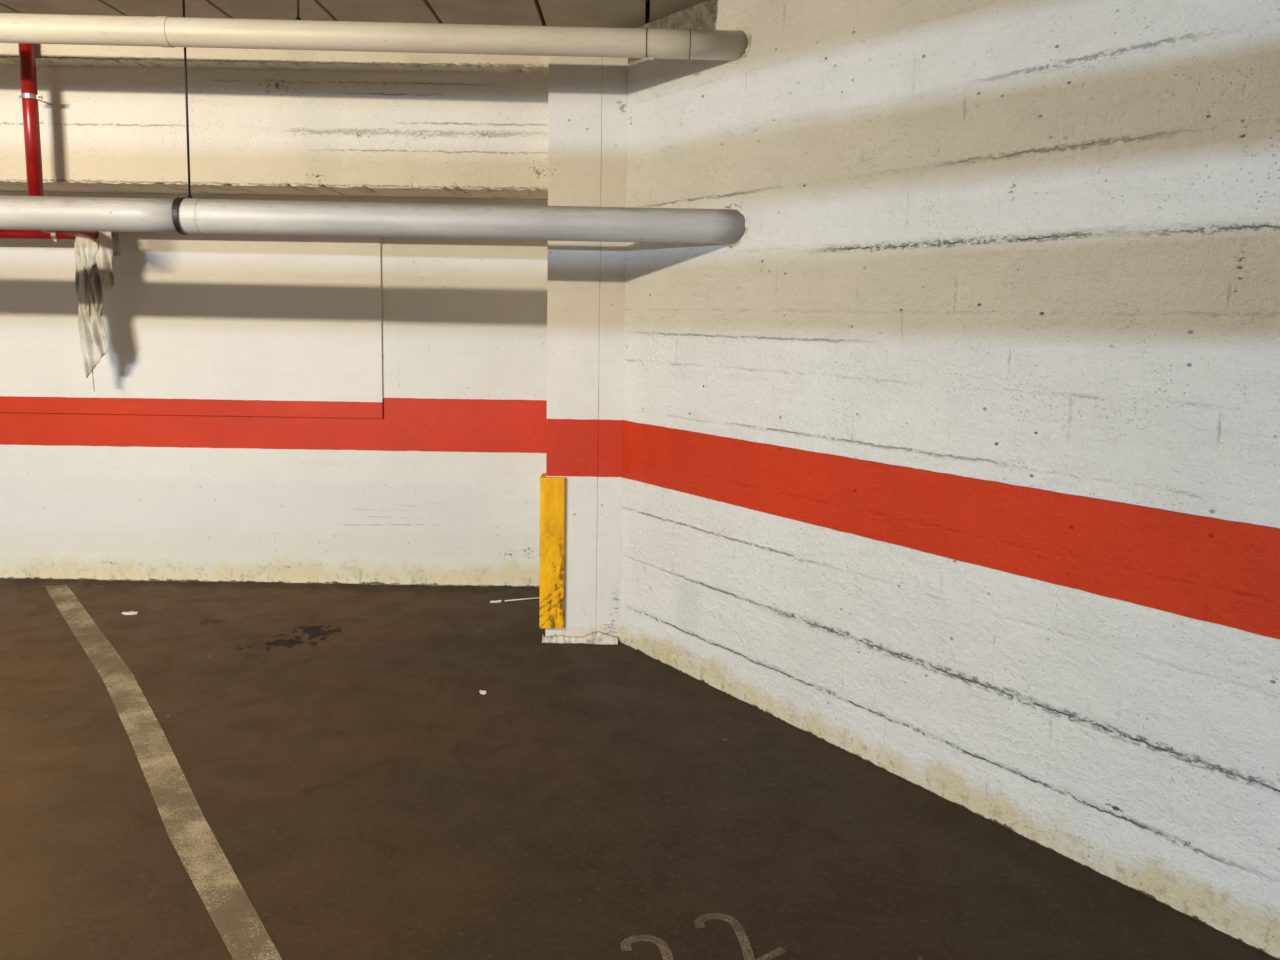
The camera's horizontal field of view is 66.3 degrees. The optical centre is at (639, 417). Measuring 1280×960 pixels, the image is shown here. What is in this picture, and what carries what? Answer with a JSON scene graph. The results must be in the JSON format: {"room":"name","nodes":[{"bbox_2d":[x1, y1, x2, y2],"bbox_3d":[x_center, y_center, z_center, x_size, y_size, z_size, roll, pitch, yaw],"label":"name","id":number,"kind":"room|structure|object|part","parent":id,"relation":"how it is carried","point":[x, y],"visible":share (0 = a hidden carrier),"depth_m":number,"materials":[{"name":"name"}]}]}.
{"room":"parking garage","nodes":[
{"label":"parking garage","id":0,"kind":"room"},
{"bbox_2d":[0,237,547,585],"bbox_3d":[-4.210,-0.504,5.550,7.566,2.810,0.200,1,6,0],"label":"wall","id":1,"kind":"structure","parent":0,"point":[443,488],"depth_m":5.53,"materials":[{"name":"paint"}]},
{"bbox_2d":[0,232,382,418],"bbox_3d":[-4.712,-0.555,5.436,6.560,1.018,0.016,1,6,0],"label":"wall panel","id":2,"kind":"object","parent":1,"relation":"attached to","point":[195,324],"visible":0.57,"depth_m":5.43,"materials":[{"name":"paint"}]},
{"bbox_2d":[0,0,706,27],"bbox_3d":[0.009,-0.926,-3.818,16.327,0.120,16.599,1,6,0],"label":"ceiling","id":3,"kind":"structure","parent":0,"point":[571,13],"depth_m":4.13,"materials":[{"name":"concrete"}]},
{"bbox_2d":[171,0,191,234],"bbox_3d":[-1.803,-1.210,3.838,0.026,0.972,0.147,1,6,0],"label":"hanger","id":4,"kind":"object","parent":3,"relation":"hanging from","point":[174,211],"visible":0.62,"depth_m":3.88,"materials":[{"name":"black metal"}]},
{"bbox_3d":[-1.802,-1.292,3.893,0.009,0.820,0.009,1,6,0],"label":"rod","id":5,"kind":"part","parent":4,"relation":"part of","materials":[{"name":"black metal"}]},
{"bbox_2d":[0,195,749,247],"bbox_3d":[-3.031,-0.815,3.880,6.914,0.176,0.163,1,6,0],"label":"drain pipe","id":6,"kind":"object","parent":4,"relation":"hanging from","point":[729,227],"visible":1,"depth_m":3.82,"materials":[{"name":"grey paint"}]},
{"bbox_2d":[0,23,548,205],"bbox_3d":[-4.195,-1.478,4.910,7.566,0.939,0.868,1,6,0],"label":"ceiling beam","id":7,"kind":"structure","parent":3,"relation":"attached to","point":[265,124],"depth_m":4.61,"materials":[{"name":"paint"}]},
{"bbox_2d":[0,43,97,241],"bbox_3d":[-4.593,-1.379,4.787,3.771,0.922,0.757,1,6,0],"label":"pipe","id":8,"kind":"object","parent":7,"relation":"attached to","point":[29,95],"visible":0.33,"depth_m":4.43,"materials":[{"name":"red metal"}]},
{"bbox_2d":[74,231,121,390],"bbox_3d":[-2.871,-0.576,5.187,0.216,0.871,0.156,1,6,0],"label":"rag","id":9,"kind":"object","parent":8,"relation":"hanging from","point":[94,276],"visible":0.85,"depth_m":5.15,"materials":[{"name":"fabric"}]},
{"bbox_2d":[295,0,300,19],"bbox_3d":[-1.337,-1.573,3.838,0.026,0.236,0.044,1,6,0],"label":"hanger","id":10,"kind":"object","parent":3,"relation":"hanging from","point":[297,17],"visible":0.07,"depth_m":3.83,"materials":[{"name":"black metal"}]},
{"bbox_3d":[-1.337,-1.624,3.828,0.009,0.132,0.009,1,6,0],"label":"rod","id":11,"kind":"part","parent":10,"relation":"part of","materials":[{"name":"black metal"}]},
{"bbox_2d":[0,13,751,63],"bbox_3d":[-3.025,-1.520,3.808,6.903,0.180,0.137,1,6,0],"label":"drain pipe","id":12,"kind":"object","parent":10,"relation":"hanging from","point":[159,31],"visible":1,"depth_m":3.76,"materials":[{"name":"beige paint"}]},
{"bbox_2d":[545,56,627,641],"bbox_3d":[-0.250,-0.442,4.979,0.355,2.930,0.935,1,6,0],"label":"pillar","id":13,"kind":"structure","parent":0,"point":[587,96],"depth_m":4.52,"materials":[{"name":"paint"}]},
{"bbox_2d":[539,473,564,628],"bbox_3d":[-0.413,0.630,4.666,0.117,0.722,0.132,1,6,0],"label":"guard","id":14,"kind":"object","parent":13,"relation":"attached to","point":[552,489],"visible":0.99,"depth_m":4.60,"materials":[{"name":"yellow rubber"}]},
{"bbox_2d":[542,631,617,644],"bbox_3d":[-0.284,1.039,4.643,0.359,0.053,0.042,1,6,0],"label":"trim","id":15,"kind":"structure","parent":13,"relation":"attached to","point":[598,637],"depth_m":4.65,"materials":[{"name":"paint"}]},
{"bbox_2d":[0,578,1278,959],"bbox_3d":[1.065,1.975,-3.080,18.192,0.150,17.465,1,6,0],"label":"floor","id":16,"kind":"structure","parent":0,"point":[342,750],"depth_m":3.05,"materials":[{"name":"concrete"}]},
{"bbox_2d":[122,611,137,614],"bbox_3d":[-2.589,0.990,4.974,0.082,0.010,0.037,0,6,-6],"label":"paper scrap","id":17,"kind":"object","parent":16,"relation":"on","point":[130,612],"visible":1,"depth_m":4.96,"materials":[{"name":"beige paper"}]},
{"bbox_2d":[47,586,280,959],"bbox_3d":[-1.777,1.159,3.531,0.154,0.001,4.891,-4,7,-37],"label":"parking line","id":18,"kind":"object","parent":16,"relation":"on","point":[197,826],"visible":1,"depth_m":3.31,"materials":[{"name":"paint"}]},
{"bbox_2d":[504,597,538,600],"bbox_3d":[-0.618,0.984,5.330,0.241,0.007,0.008,-1,6,-21],"label":"straw","id":19,"kind":"object","parent":16,"relation":"on","point":[535,597],"visible":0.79,"depth_m":5.32,"materials":[{"name":"beige paper"}]},
{"bbox_2d":[621,936,670,959],"bbox_3d":[0.052,1.310,2.368,0.124,0.001,0.236,-4,8,-37],"label":"painted digit","id":20,"kind":"object","parent":16,"relation":"on","point":[630,937],"visible":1,"depth_m":2.42,"materials":[{"name":"paint"}]},
{"bbox_2d":[700,913,782,959],"bbox_3d":[0.239,1.303,2.462,0.124,0.001,0.236,-4,8,-37],"label":"painted digit","id":21,"kind":"object","parent":16,"relation":"on","point":[726,919],"visible":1,"depth_m":2.44,"materials":[{"name":"paint"}]},
{"bbox_2d":[620,0,1279,959],"bbox_3d":[3.103,0.095,0.376,0.201,2.930,10.500,-3,7,-36],"label":"wall","id":22,"kind":"structure","parent":0,"point":[957,471],"depth_m":2.99,"materials":[{"name":"paint"}]}
]}

